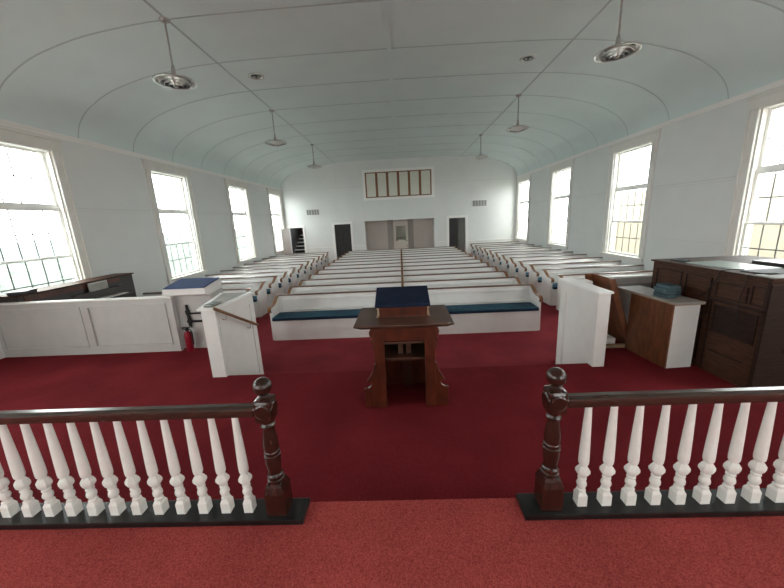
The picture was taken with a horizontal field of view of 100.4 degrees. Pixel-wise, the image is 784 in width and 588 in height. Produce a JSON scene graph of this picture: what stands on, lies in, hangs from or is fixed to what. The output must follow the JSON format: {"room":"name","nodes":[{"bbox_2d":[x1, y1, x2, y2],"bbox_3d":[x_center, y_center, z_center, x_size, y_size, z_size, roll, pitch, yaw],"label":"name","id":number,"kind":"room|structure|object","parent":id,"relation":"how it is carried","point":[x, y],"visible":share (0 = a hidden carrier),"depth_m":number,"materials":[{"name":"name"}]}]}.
{"room":"house of worship","nodes":[
{"label":"house of worship","id":0,"kind":"room"},
{"bbox_2d":[0,125,282,358],"bbox_3d":[-6.162,-1.110,7.176,0.250,4.370,21.480,-2,13,2],"label":"wall","id":1,"kind":"structure","parent":0,"point":[99,178],"depth_m":7.68,"materials":[{"name":"paint"}]},
{"bbox_2d":[0,126,93,292],"bbox_3d":[-6.159,-1.111,5.482,0.275,3.125,1.840,-2,13,2],"label":"window","id":2,"kind":"structure","parent":1,"relation":"in","point":[49,149],"depth_m":5.94,"materials":[{"name":"paint"}]},
{"bbox_2d":[141,159,207,284],"bbox_3d":[-6.066,-1.962,9.184,0.275,3.125,1.840,-2,13,2],"label":"window","id":3,"kind":"structure","parent":1,"relation":"in","point":[151,167],"depth_m":9.31,"materials":[{"name":"paint"}]},
{"bbox_2d":[223,178,258,264],"bbox_3d":[-5.974,-2.813,12.887,0.275,3.125,1.840,-2,13,2],"label":"window","id":4,"kind":"structure","parent":1,"relation":"in","point":[233,184],"depth_m":13.24,"materials":[{"name":"paint"}]},
{"bbox_2d":[266,188,284,253],"bbox_3d":[-5.881,-3.663,16.589,0.275,3.125,1.840,-2,13,2],"label":"window","id":5,"kind":"structure","parent":1,"relation":"in","point":[271,192],"depth_m":16.77,"materials":[{"name":"paint"}]},
{"bbox_2d":[280,229,291,253],"bbox_3d":[-5.563,-2.435,17.402,0.110,2.020,0.860,-1,13,10],"label":"door","id":6,"kind":"structure","parent":1,"relation":"in","point":[285,236],"depth_m":17.31,"materials":[{"name":"beige paint"}]},
{"bbox_2d":[0,79,783,190],"bbox_3d":[0.018,-3.358,6.633,12.320,0.085,21.226,-2,13,2],"label":"trim","id":7,"kind":"structure","parent":1,"relation":"attached to","point":[778,83],"depth_m":6.93,"materials":[{"name":"paint"}]},
{"bbox_2d":[290,217,464,253],"bbox_3d":[0.428,-3.762,18.949,12.820,3.350,2.570,-2,13,2],"label":"wall","id":8,"kind":"structure","parent":0,"point":[376,231],"depth_m":18.50,"materials":[{"name":"paint"}]},
{"bbox_2d":[0,0,783,188],"bbox_3d":[-0.018,-4.086,6.467,12.820,1.460,21.230,-2,13,2],"label":"ceiling","id":9,"kind":"structure","parent":0,"point":[743,40],"depth_m":6.16,"materials":[{"name":"paint"}]},
{"bbox_2d":[152,16,196,89],"bbox_3d":[-3.257,-3.527,4.803,0.570,0.885,0.570,-2,13,2],"label":"pendant lamp","id":10,"kind":"object","parent":9,"relation":"hanging from","point":[172,80],"visible":1,"depth_m":4.79,"materials":[{"name":"metal"}]},
{"bbox_2d":[248,73,263,79],"bbox_3d":[-2.780,-4.443,6.685,0.320,0.028,0.320,-2,13,2],"label":"recessed light","id":11,"kind":"object","parent":9,"relation":"in","point":[255,76],"visible":1,"depth_m":6.67,"materials":[{"name":"metal"}]},
{"bbox_2d":[265,110,286,145],"bbox_3d":[-3.159,-4.434,8.749,0.570,0.885,0.570,-2,13,2],"label":"pendant lamp","id":12,"kind":"object","parent":9,"relation":"hanging from","point":[275,142],"visible":1,"depth_m":8.71,"materials":[{"name":"metal"}]},
{"bbox_2d":[307,144,321,168],"bbox_3d":[-3.060,-5.343,12.705,0.570,0.885,0.570,-2,13,2],"label":"pendant lamp","id":13,"kind":"object","parent":9,"relation":"hanging from","point":[313,166],"visible":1,"depth_m":12.67,"materials":[{"name":"metal"}]},
{"bbox_2d":[0,0,783,185],"bbox_3d":[-0.012,-3.960,6.495,12.320,1.214,21.210,-2,13,2],"label":"trim","id":14,"kind":"structure","parent":9,"relation":"attached to","point":[145,1],"depth_m":6.19,"materials":[{"name":"paint"}]},
{"bbox_2d":[473,134,487,159],"bbox_3d":[3.391,-5.613,12.481,0.570,0.885,0.570,-2,13,2],"label":"pendant lamp","id":15,"kind":"object","parent":9,"relation":"hanging from","point":[480,156],"visible":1,"depth_m":12.44,"materials":[{"name":"metal"}]},
{"bbox_2d":[506,94,528,132],"bbox_3d":[3.292,-4.704,8.526,0.570,0.885,0.570,-2,13,2],"label":"pendant lamp","id":16,"kind":"object","parent":9,"relation":"hanging from","point":[518,128],"visible":1,"depth_m":8.49,"materials":[{"name":"metal"}]},
{"bbox_2d":[519,54,536,62],"bbox_3d":[2.702,-4.675,6.494,0.320,0.028,0.320,-2,13,2],"label":"recessed light","id":17,"kind":"object","parent":9,"relation":"in","point":[530,57],"visible":1,"depth_m":6.47,"materials":[{"name":"metal"}]},
{"bbox_2d":[594,0,641,62],"bbox_3d":[3.193,-3.797,4.580,0.570,0.885,0.570,-2,13,2],"label":"pendant lamp","id":18,"kind":"object","parent":9,"relation":"hanging from","point":[619,51],"visible":1,"depth_m":4.59,"materials":[{"name":"metal"}]},
{"bbox_2d":[0,339,783,503],"bbox_3d":[0.133,1.022,4.594,12.318,0.449,5.260,-2,13,2],"label":"floor","id":19,"kind":"structure","parent":0,"point":[487,441],"depth_m":2.90,"materials":[{"name":"red carpet"}]},
{"bbox_2d":[0,273,136,302],"bbox_3d":[-5.687,0.256,6.072,0.600,0.955,2.200,-2,13,2],"label":"upright piano","id":20,"kind":"object","parent":19,"relation":"on","point":[120,285],"visible":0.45,"depth_m":5.94,"materials":[{"name":"black wood"}]},
{"bbox_2d":[6,289,36,295],"bbox_3d":[-5.745,-0.030,5.074,0.200,0.050,0.260,-4,13,-4],"label":"stack","id":21,"kind":"object","parent":20,"relation":"on","point":[33,290],"visible":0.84,"depth_m":4.97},
{"bbox_2d":[2,287,39,293],"bbox_3d":[-5.736,-0.056,5.057,0.260,0.004,0.360,-8,14,-20],"label":"sheet","id":22,"kind":"object","parent":21,"relation":"on","point":[26,289],"visible":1,"depth_m":5.04,"materials":[{"name":"paper"}]},
{"bbox_2d":[87,280,108,291],"bbox_3d":[-5.558,-0.158,6.189,0.035,0.155,0.400,-2,13,2],"label":"stack","id":23,"kind":"object","parent":20,"relation":"on","point":[103,284],"visible":1,"depth_m":6.15,"materials":[{"name":"paper"}]},
{"bbox_2d":[0,296,183,356],"bbox_3d":[-4.661,0.506,4.964,2.875,0.860,0.090,-2,13,2],"label":"wall","id":24,"kind":"structure","parent":19,"relation":"on","point":[146,323],"depth_m":4.95,"materials":[{"name":"white paint"}]},
{"bbox_2d":[181,327,194,351],"bbox_3d":[-3.075,0.682,4.939,0.126,0.374,0.102,7,16,38],"label":"fire extinguisher","id":25,"kind":"object","parent":19,"relation":"on","point":[188,335],"visible":1,"depth_m":4.91,"materials":[{"name":"red metal"}]},
{"bbox_2d":[162,277,222,347],"bbox_3d":[-3.112,0.296,5.211,0.860,1.008,0.770,-2,13,2],"label":"stand","id":26,"kind":"object","parent":19,"relation":"on","point":[189,294],"visible":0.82,"depth_m":4.96,"materials":[{"name":"paint"}]},
{"bbox_2d":[353,285,454,407],"bbox_3d":[0.127,0.514,3.315,0.916,1.112,0.645,-2,13,2],"label":"pulpit","id":27,"kind":"object","parent":19,"relation":"on","point":[403,325],"visible":1,"depth_m":3.16,"materials":[{"name":"brown wood"}]},
{"bbox_2d":[375,285,429,307],"bbox_3d":[0.101,0.024,3.269,0.530,0.134,0.350,-2,13,2],"label":"cushion","id":28,"kind":"object","parent":27,"relation":"on","point":[403,296],"depth_m":3.22,"materials":[{"name":"blue fabric"}]},
{"bbox_2d":[384,340,423,343],"bbox_3d":[0.117,0.456,3.102,0.380,0.024,0.025,-2,13,2],"label":"shelf","id":29,"kind":"object","parent":27,"relation":"attached to","point":[412,341],"depth_m":3.09,"materials":[{"name":"brown wood"}]},
{"bbox_2d":[384,343,424,360],"bbox_3d":[0.132,0.595,3.377,0.530,0.025,0.360,-2,13,2],"label":"shelf","id":30,"kind":"object","parent":27,"relation":"attached to","point":[417,352],"depth_m":3.30,"materials":[{"name":"brown wood"}]},
{"bbox_2d":[585,273,627,347],"bbox_3d":[2.937,0.209,4.439,0.460,0.930,0.460,-2,13,2],"label":"plywood board","id":31,"kind":"object","parent":19,"relation":"on","point":[617,324],"visible":0.5,"depth_m":4.33,"materials":[{"name":"brown wood"}]},
{"bbox_2d":[606,334,614,343],"bbox_3d":[2.911,0.626,4.485,0.190,0.100,0.180,-2,13,2],"label":"box","id":32,"kind":"object","parent":19,"relation":"on","point":[610,340],"visible":0.37,"depth_m":4.40,"materials":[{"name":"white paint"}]},
{"bbox_2d":[580,274,651,324],"bbox_3d":[4.489,0.111,4.686,3.550,0.860,0.090,-2,13,2],"label":"wall","id":33,"kind":"structure","parent":19,"relation":"on","point":[645,280],"depth_m":4.63,"materials":[{"name":"white paint"}]},
{"bbox_2d":[618,285,705,367],"bbox_3d":[3.206,0.369,4.026,0.326,0.775,0.905,-3,13,-2],"label":"base cabinet","id":34,"kind":"object","parent":19,"relation":"on","point":[662,331],"visible":0.84,"depth_m":3.71,"materials":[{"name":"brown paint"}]},
{"bbox_2d":[653,292,675,297],"bbox_3d":[3.156,0.010,3.783,0.124,0.036,0.180,-3,13,-2],"label":"book","id":35,"kind":"object","parent":34,"relation":"on","point":[655,293],"visible":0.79,"depth_m":3.73,"materials":[{"name":"blue paper"}]},
{"bbox_2d":[654,290,677,294],"bbox_3d":[3.167,-0.028,3.784,0.124,0.036,0.180,-3,13,1],"label":"book","id":36,"kind":"object","parent":35,"relation":"on","point":[657,291],"visible":0.69,"depth_m":3.70,"materials":[{"name":"blue paper"}]},
{"bbox_2d":[654,286,676,291],"bbox_3d":[3.148,-0.062,3.770,0.124,0.036,0.180,-3,13,-2],"label":"book","id":37,"kind":"object","parent":36,"relation":"on","point":[655,287],"visible":0.79,"depth_m":3.71,"materials":[{"name":"blue paper"}]},
{"bbox_2d":[656,282,679,288],"bbox_3d":[3.161,-0.095,3.750,0.124,0.036,0.180,-4,13,-3],"label":"book","id":38,"kind":"object","parent":37,"relation":"on","point":[663,285],"visible":1,"depth_m":3.71,"materials":[{"name":"blue paper"}]},
{"bbox_2d":[651,255,783,387],"bbox_3d":[4.021,0.225,3.698,1.205,1.122,1.450,-2,13,2],"label":"organ console","id":39,"kind":"object","parent":19,"relation":"on","point":[745,351],"visible":0.82,"depth_m":3.28,"materials":[{"name":"brown wood"}]},
{"bbox_2d":[686,260,781,270],"bbox_3d":[3.728,-0.319,3.602,0.420,0.008,0.620,-3,13,-1],"label":"sheet","id":40,"kind":"object","parent":39,"relation":"on","point":[719,263],"visible":0.86,"depth_m":3.56,"materials":[{"name":"white paper"}]},
{"bbox_2d":[735,273,777,318],"bbox_3d":[3.461,0.033,3.100,0.218,0.472,0.052,5,15,33],"label":"cable","id":41,"kind":"object","parent":39,"relation":"hanging from","point":[755,273],"visible":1,"depth_m":3.12,"materials":[{"name":"rubber"}]},
{"bbox_2d":[740,268,783,274],"bbox_3d":[3.656,-0.216,3.158,0.340,0.012,0.240,-4,13,-6],"label":"folder","id":42,"kind":"object","parent":39,"relation":"on","point":[767,270],"visible":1,"depth_m":3.17,"materials":[{"name":"white paper"}]},
{"bbox_2d":[752,259,783,266],"bbox_3d":[4.178,-0.285,3.294,0.300,0.035,0.750,-2,13,2],"label":"lid","id":43,"kind":"object","parent":39,"relation":"on","point":[772,262],"visible":1,"depth_m":3.53,"materials":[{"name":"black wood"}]},
{"bbox_2d":[756,274,783,277],"bbox_3d":[3.570,-0.170,2.990,0.300,0.004,0.170,-3,13,1],"label":"sheet","id":44,"kind":"object","parent":39,"relation":"on","point":[765,275],"visible":0.88,"depth_m":2.99,"materials":[{"name":"paper"}]},
{"bbox_2d":[0,498,783,587],"bbox_3d":[0.003,2.087,-0.439,12.318,0.629,5.009,-2,13,2],"label":"floor","id":45,"kind":"structure","parent":0,"point":[488,542],"depth_m":1.63,"materials":[{"name":"red carpet"}]},
{"bbox_2d":[0,377,309,529],"bbox_3d":[-1.816,0.899,1.827,2.620,0.853,0.150,-2,13,2],"label":"rail","id":46,"kind":"object","parent":45,"relation":"on","point":[278,507],"visible":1,"depth_m":1.82,"materials":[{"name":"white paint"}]},
{"bbox_2d":[516,367,783,520],"bbox_3d":[2.008,0.738,1.695,2.620,0.853,0.150,-2,13,2],"label":"rail","id":47,"kind":"object","parent":45,"relation":"on","point":[549,501],"visible":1,"depth_m":1.73,"materials":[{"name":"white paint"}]},
{"bbox_2d":[280,156,516,260],"bbox_3d":[0.343,-4.475,17.366,12.820,5.750,0.200,-2,13,2],"label":"wall","id":48,"kind":"structure","parent":0,"point":[496,220],"depth_m":17.17,"materials":[{"name":"paint"}]},
{"bbox_2d":[286,225,306,252],"bbox_3d":[-5.146,-2.617,17.812,0.990,2.170,0.030,-2,13,2],"label":"trim","id":49,"kind":"structure","parent":48,"relation":"attached to","point":[300,226],"depth_m":17.60,"materials":[{"name":"paint"}]},
{"bbox_2d":[306,209,319,215],"bbox_3d":[-4.217,-4.349,17.390,0.700,0.320,0.029,-2,13,2],"label":"air vent","id":50,"kind":"object","parent":48,"relation":"in","point":[309,212],"visible":1,"depth_m":17.39,"materials":[{"name":"metal"}]},
{"bbox_2d":[332,222,353,259],"bbox_3d":[-2.621,-2.757,17.716,1.110,2.240,0.030,-2,13,2],"label":"trim","id":51,"kind":"structure","parent":48,"relation":"attached to","point":[333,223],"depth_m":17.60,"materials":[{"name":"paint"}]},
{"bbox_2d":[335,224,351,257],"bbox_3d":[-2.617,-2.713,17.791,0.860,2.100,0.105,-2,13,2],"label":"door","id":52,"kind":"structure","parent":48,"relation":"in","point":[342,232],"depth_m":17.74,"materials":[{"name":"paint"}]},
{"bbox_2d":[383,0,396,158],"bbox_3d":[-0.042,-4.545,6.362,0.080,0.020,21.210,-2,13,2],"label":"trim","id":53,"kind":"structure","parent":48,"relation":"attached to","point":[385,2],"depth_m":6.25,"materials":[{"name":"paint"}]},
{"bbox_2d":[362,166,434,200],"bbox_3d":[0.327,-5.722,16.961,3.720,1.520,0.030,-2,13,2],"label":"window","id":54,"kind":"structure","parent":48,"relation":"in","point":[414,182],"depth_m":16.96,"materials":[{"name":"glass"}]},
{"bbox_2d":[363,216,435,249],"bbox_3d":[0.438,-2.916,17.604,3.880,2.300,0.030,-2,13,2],"label":"trim","id":55,"kind":"structure","parent":48,"relation":"attached to","point":[434,217],"depth_m":17.38,"materials":[{"name":"paint"}]},
{"bbox_2d":[307,238,514,250],"bbox_3d":[0.972,-2.677,17.642,11.225,0.165,0.034,-2,13,2],"label":"trim","id":56,"kind":"structure","parent":48,"relation":"attached to","point":[502,238],"depth_m":17.54,"materials":[{"name":"paint"}]},
{"bbox_2d":[449,218,464,250],"bbox_3d":[3.515,-3.018,17.711,0.847,2.130,0.214,-2,13,2],"label":"door","id":57,"kind":"structure","parent":48,"relation":"in","point":[456,225],"depth_m":17.58,"materials":[{"name":"paint"}]},
{"bbox_2d":[447,215,467,252],"bbox_3d":[3.498,-3.036,17.500,1.110,2.280,0.030,-2,13,2],"label":"trim","id":58,"kind":"structure","parent":48,"relation":"attached to","point":[457,216],"depth_m":17.38,"materials":[{"name":"paint"}]},
{"bbox_2d":[472,199,486,206],"bbox_3d":[4.578,-4.750,17.078,0.760,0.340,0.029,-2,13,2],"label":"air vent","id":59,"kind":"object","parent":48,"relation":"in","point":[475,203],"visible":1,"depth_m":17.08,"materials":[{"name":"metal"}]},
{"bbox_2d":[387,219,413,248],"bbox_3d":[0.500,-3.128,18.518,1.460,2.299,0.049,-2,13,2],"label":"wall","id":60,"kind":"structure","parent":0,"point":[410,221],"depth_m":18.44,"materials":[{"name":"paint"}]},
{"bbox_2d":[256,302,558,373],"bbox_3d":[0.249,0.375,8.753,12.920,0.150,24.300,-2,13,2],"label":"floor","id":61,"kind":"structure","parent":0,"point":[539,347],"depth_m":5.71,"materials":[{"name":"red carpet"}]},
{"bbox_2d":[143,288,250,296],"bbox_3d":[-4.644,0.376,7.628,2.616,0.826,0.587,-2,13,2],"label":"pew","id":62,"kind":"object","parent":61,"relation":"on","point":[239,289],"visible":0.19,"depth_m":7.75,"materials":[{"name":"paint"}]},
{"bbox_2d":[196,292,263,376],"bbox_3d":[-2.189,0.718,4.377,0.563,1.365,0.999,-2,13,2],"label":"partition wall","id":63,"kind":"structure","parent":61,"relation":"on","point":[230,326],"depth_m":4.24,"materials":[{"name":"white paint"}]},
{"bbox_2d":[221,281,268,317],"bbox_3d":[-4.623,0.183,8.469,2.616,0.826,0.587,-2,13,2],"label":"pew","id":64,"kind":"object","parent":61,"relation":"on","point":[260,300],"visible":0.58,"depth_m":8.56,"materials":[{"name":"paint"}]},
{"bbox_2d":[205,271,288,293],"bbox_3d":[-4.581,-0.203,10.150,2.616,0.826,0.587,-2,13,2],"label":"pew","id":65,"kind":"object","parent":61,"relation":"on","point":[283,283],"visible":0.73,"depth_m":10.27,"materials":[{"name":"paint"}]},
{"bbox_2d":[221,276,278,305],"bbox_3d":[-4.602,-0.010,9.309,2.616,0.826,0.587,-2,13,2],"label":"pew","id":66,"kind":"object","parent":61,"relation":"on","point":[272,288],"visible":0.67,"depth_m":9.43,"materials":[{"name":"paint"}]},
{"bbox_2d":[220,267,297,286],"bbox_3d":[-4.560,-0.397,10.991,2.616,0.826,0.587,-2,13,2],"label":"pew","id":67,"kind":"object","parent":61,"relation":"on","point":[292,275],"visible":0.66,"depth_m":11.12,"materials":[{"name":"paint"}]},
{"bbox_2d":[233,264,304,285],"bbox_3d":[-4.539,-0.590,11.832,2.616,0.826,0.587,-2,13,2],"label":"pew","id":68,"kind":"object","parent":61,"relation":"on","point":[299,267],"visible":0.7,"depth_m":11.96,"materials":[{"name":"paint"}]},
{"bbox_2d":[244,261,310,278],"bbox_3d":[-4.518,-0.783,12.673,2.616,0.826,0.587,-2,13,2],"label":"pew","id":69,"kind":"object","parent":61,"relation":"on","point":[306,264],"visible":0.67,"depth_m":12.80,"materials":[{"name":"paint"}]},
{"bbox_2d":[253,258,315,273],"bbox_3d":[-4.497,-0.976,13.514,2.616,0.826,0.587,-2,13,2],"label":"pew","id":70,"kind":"object","parent":61,"relation":"on","point":[312,260],"visible":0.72,"depth_m":13.64,"materials":[{"name":"paint"}]},
{"bbox_2d":[262,256,320,270],"bbox_3d":[-4.476,-1.170,14.354,2.616,0.826,0.587,-2,13,2],"label":"pew","id":71,"kind":"object","parent":61,"relation":"on","point":[317,258],"visible":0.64,"depth_m":14.48,"materials":[{"name":"paint"}]},
{"bbox_2d":[270,254,325,269],"bbox_3d":[-4.455,-1.363,15.195,2.616,0.826,0.587,-2,13,2],"label":"pew","id":72,"kind":"object","parent":61,"relation":"on","point":[322,256],"visible":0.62,"depth_m":15.32,"materials":[{"name":"paint"}]},
{"bbox_2d":[294,235,304,253],"bbox_3d":[-5.207,-2.678,19.149,1.020,1.700,1.800,-2,13,2],"label":"staircase","id":73,"kind":"structure","parent":61,"relation":"on","point":[300,248],"depth_m":19.14,"materials":[{"name":"paint"}]},
{"bbox_2d":[276,252,328,265],"bbox_3d":[-4.434,-1.556,16.036,2.616,0.826,0.587,-2,13,2],"label":"pew","id":74,"kind":"object","parent":61,"relation":"on","point":[325,253],"visible":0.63,"depth_m":16.16,"materials":[{"name":"paint"}]},
{"bbox_2d":[393,220,407,248],"bbox_3d":[0.501,-3.017,18.256,0.840,2.200,0.390,-2,13,2],"label":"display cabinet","id":75,"kind":"object","parent":61,"relation":"on","point":[400,227],"visible":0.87,"depth_m":18.14,"materials":[{"name":"beige paint"}]},
{"bbox_2d":[344,248,458,254],"bbox_3d":[0.445,-1.570,15.025,5.302,0.826,0.587,-2,13,2],"label":"pew","id":76,"kind":"object","parent":61,"relation":"on","point":[440,248],"visible":0.22,"depth_m":15.17,"materials":[{"name":"paint"}]},
{"bbox_2d":[347,246,455,252],"bbox_3d":[0.466,-1.763,15.866,5.302,0.826,0.587,-2,13,2],"label":"pew","id":77,"kind":"object","parent":61,"relation":"on","point":[447,246],"visible":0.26,"depth_m":16.01,"materials":[{"name":"paint"}]},
{"bbox_2d":[333,253,470,261],"bbox_3d":[0.382,-0.990,12.503,5.302,0.826,0.587,-2,13,2],"label":"pew","id":78,"kind":"object","parent":61,"relation":"on","point":[467,254],"visible":0.2,"depth_m":12.65,"materials":[{"name":"paint"}]},
{"bbox_2d":[337,251,466,258],"bbox_3d":[0.403,-1.184,13.343,5.302,0.826,0.587,-2,13,2],"label":"pew","id":79,"kind":"object","parent":61,"relation":"on","point":[460,252],"visible":0.23,"depth_m":13.49,"materials":[{"name":"paint"}]},
{"bbox_2d":[341,249,462,256],"bbox_3d":[0.424,-1.377,14.184,5.302,0.826,0.587,-2,13,2],"label":"pew","id":80,"kind":"object","parent":61,"relation":"on","point":[458,250],"visible":0.14,"depth_m":14.33,"materials":[{"name":"paint"}]},
{"bbox_2d":[323,259,481,268],"bbox_3d":[0.340,-0.604,10.821,5.302,0.826,0.587,-2,13,2],"label":"pew","id":81,"kind":"object","parent":61,"relation":"on","point":[463,260],"visible":0.2,"depth_m":10.96,"materials":[{"name":"paint"}]},
{"bbox_2d":[328,256,476,265],"bbox_3d":[0.361,-0.797,11.662,5.302,0.826,0.587,-2,13,2],"label":"pew","id":82,"kind":"object","parent":61,"relation":"on","point":[461,257],"visible":0.17,"depth_m":11.81,"materials":[{"name":"paint"}]},
{"bbox_2d":[308,266,497,278],"bbox_3d":[0.298,-0.217,9.139,5.302,0.826,0.587,-2,13,2],"label":"pew","id":83,"kind":"object","parent":61,"relation":"on","point":[484,268],"visible":0.23,"depth_m":9.28,"materials":[{"name":"paint"}]},
{"bbox_2d":[316,262,489,273],"bbox_3d":[0.319,-0.411,9.980,5.302,0.826,0.587,-2,13,2],"label":"pew","id":84,"kind":"object","parent":61,"relation":"on","point":[477,264],"visible":0.24,"depth_m":10.12,"materials":[{"name":"paint"}]},
{"bbox_2d":[287,276,520,293],"bbox_3d":[0.256,0.169,7.458,5.302,0.826,0.587,-2,13,2],"label":"pew","id":85,"kind":"object","parent":61,"relation":"on","point":[493,280],"visible":0.2,"depth_m":7.60,"materials":[{"name":"paint"}]},
{"bbox_2d":[299,271,508,285],"bbox_3d":[0.277,-0.024,8.299,5.302,0.826,0.587,-2,13,2],"label":"pew","id":86,"kind":"object","parent":61,"relation":"on","point":[488,274],"visible":0.19,"depth_m":8.44,"materials":[{"name":"paint"}]},
{"bbox_2d":[267,284,542,340],"bbox_3d":[0.235,0.362,6.617,5.302,0.826,0.587,-2,13,2],"label":"pew","id":87,"kind":"object","parent":61,"relation":"on","point":[512,307],"visible":0.7,"depth_m":6.50,"materials":[{"name":"paint"}]},
{"bbox_2d":[272,309,360,318],"bbox_3d":[-1.076,0.405,6.591,2.560,0.068,0.430,-2,13,2],"label":"cushion","id":88,"kind":"object","parent":87,"relation":"on","point":[288,313],"depth_m":6.54,"materials":[{"name":"blue fabric"}]},
{"bbox_2d":[446,302,538,311],"bbox_3d":[1.540,0.295,6.500,2.560,0.068,0.430,-2,13,2],"label":"cushion","id":89,"kind":"object","parent":87,"relation":"on","point":[460,306],"depth_m":6.41,"materials":[{"name":"blue fabric"}]},
{"bbox_2d":[470,241,518,255],"bbox_3d":[5.322,-2.206,16.734,2.516,0.826,0.587,-2,13,2],"label":"pew","id":90,"kind":"object","parent":61,"relation":"on","point":[472,246],"visible":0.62,"depth_m":16.87,"materials":[{"name":"paint"}]},
{"bbox_2d":[475,243,526,258],"bbox_3d":[5.296,-1.968,15.698,2.516,0.826,0.587,-2,13,2],"label":"pew","id":91,"kind":"object","parent":61,"relation":"on","point":[476,246],"visible":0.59,"depth_m":15.83,"materials":[{"name":"paint"}]},
{"bbox_2d":[479,244,533,261],"bbox_3d":[5.275,-1.774,14.857,2.516,0.826,0.587,-2,13,2],"label":"pew","id":92,"kind":"object","parent":61,"relation":"on","point":[481,250],"visible":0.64,"depth_m":14.99,"materials":[{"name":"paint"}]},
{"bbox_2d":[483,246,541,262],"bbox_3d":[5.254,-1.581,14.017,2.516,0.826,0.587,-2,13,2],"label":"pew","id":93,"kind":"object","parent":61,"relation":"on","point":[486,250],"visible":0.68,"depth_m":14.16,"materials":[{"name":"paint"}]},
{"bbox_2d":[489,247,550,265],"bbox_3d":[5.233,-1.388,13.176,2.516,0.826,0.587,-2,13,2],"label":"pew","id":94,"kind":"object","parent":61,"relation":"on","point":[491,252],"visible":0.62,"depth_m":13.31,"materials":[{"name":"paint"}]},
{"bbox_2d":[494,249,561,270],"bbox_3d":[5.212,-1.195,12.335,2.516,0.826,0.587,-2,13,2],"label":"pew","id":95,"kind":"object","parent":61,"relation":"on","point":[498,255],"visible":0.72,"depth_m":12.47,"materials":[{"name":"paint"}]},
{"bbox_2d":[501,251,572,275],"bbox_3d":[5.191,-1.001,11.494,2.516,0.826,0.587,-2,13,2],"label":"pew","id":96,"kind":"object","parent":61,"relation":"on","point":[505,258],"visible":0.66,"depth_m":11.63,"materials":[{"name":"paint"}]},
{"bbox_2d":[509,254,586,276],"bbox_3d":[5.170,-0.808,10.653,2.516,0.826,0.587,-2,13,2],"label":"pew","id":97,"kind":"object","parent":61,"relation":"on","point":[513,261],"visible":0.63,"depth_m":10.79,"materials":[{"name":"paint"}]},
{"bbox_2d":[518,257,602,283],"bbox_3d":[5.149,-0.615,9.812,2.516,0.826,0.587,-2,13,2],"label":"pew","id":98,"kind":"object","parent":61,"relation":"on","point":[523,265],"visible":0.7,"depth_m":9.95,"materials":[{"name":"paint"}]},
{"bbox_2d":[529,260,620,294],"bbox_3d":[5.128,-0.421,8.972,2.516,0.826,0.587,-2,13,2],"label":"pew","id":99,"kind":"object","parent":61,"relation":"on","point":[535,270],"visible":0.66,"depth_m":9.11,"materials":[{"name":"paint"}]},
{"bbox_2d":[555,277,613,366],"bbox_3d":[2.504,0.529,4.206,0.345,1.348,0.920,-2,13,2],"label":"partition wall","id":100,"kind":"structure","parent":61,"relation":"on","point":[584,307],"depth_m":4.04,"materials":[{"name":"white paint"}]},
{"bbox_2d":[541,265,643,305],"bbox_3d":[5.107,-0.228,8.131,2.516,0.826,0.587,-2,13,2],"label":"pew","id":101,"kind":"object","parent":61,"relation":"on","point":[549,286],"visible":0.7,"depth_m":8.26,"materials":[{"name":"paint"}]},
{"bbox_2d":[556,270,652,309],"bbox_3d":[5.086,-0.035,7.290,2.516,0.826,0.587,-2,13,2],"label":"pew","id":102,"kind":"object","parent":61,"relation":"on","point":[576,276],"visible":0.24,"depth_m":7.45,"materials":[{"name":"paint"}]},
{"bbox_2d":[515,85,783,270],"bbox_3d":[6.389,-1.641,6.740,0.250,4.370,21.480,-2,13,2],"label":"wall","id":103,"kind":"structure","parent":0,"point":[707,145],"depth_m":7.15,"materials":[{"name":"paint"}]},
{"bbox_2d":[515,174,531,241],"bbox_3d":[6.545,-4.189,16.158,0.275,3.125,1.840,-2,13,2],"label":"window","id":104,"kind":"structure","parent":103,"relation":"in","point":[527,178],"depth_m":16.59,"materials":[{"name":"paint"}]},
{"bbox_2d":[545,159,574,249],"bbox_3d":[6.453,-3.338,12.456,0.275,3.125,1.840,-2,13,2],"label":"window","id":105,"kind":"structure","parent":103,"relation":"in","point":[567,165],"depth_m":12.79,"materials":[{"name":"paint"}]},
{"bbox_2d":[599,129,660,263],"bbox_3d":[6.360,-2.487,8.753,0.275,3.125,1.840,-2,13,2],"label":"window","id":106,"kind":"structure","parent":103,"relation":"in","point":[649,139],"depth_m":8.86,"materials":[{"name":"paint"}]},
{"bbox_2d":[723,86,783,257],"bbox_3d":[6.268,-1.636,5.051,0.275,3.125,1.840,-2,13,2],"label":"window","id":107,"kind":"structure","parent":103,"relation":"in","point":[761,108],"depth_m":5.63,"materials":[{"name":"paint"}]},
{"label":"outside","id":108,"kind":"structure","parent":0,"visible":0},
{"bbox_2d":[522,231,565,242],"bbox_3d":[0.415,1.169,10.522,120.000,0.100,100.000,-2,13,2],"label":"ground","id":109,"kind":"structure","parent":108,"point":[557,238],"depth_m":45.26,"materials":[{"name":"white"}]},
{"bbox_2d":[0,226,280,294],"bbox_3d":[-11.008,-1.597,17.357,1.350,3.360,40.000,-2,13,2],"label":"hedge","id":110,"kind":"object","parent":109,"relation":"on","point":[10,251],"visible":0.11,"depth_m":10.17,"materials":[{"name":"green plant"}]},
{"bbox_2d":[614,173,783,258],"bbox_3d":[12.320,-0.740,6.707,3.800,4.150,22.000,-2,13,2],"label":"neighbouring building","id":111,"kind":"structure","parent":109,"relation":"on","point":[776,212],"depth_m":9.28,"materials":[{"name":"beige paint"}]},
{"bbox_3d":[-0.179,0.330,-3.538,12.820,5.750,0.250,-2,13,2],"label":"wall","id":112,"kind":"structure","parent":0,"visible":0},
{"bbox_2d":[77,169,735,271],"bbox_3d":[0.053,-2.659,6.793,12.320,3.650,21.230,-2,13,2],"label":"trim","id":113,"kind":"structure","parent":112,"relation":"attached to","point":[334,169],"depth_m":7.63,"materials":[{"name":"paint"}]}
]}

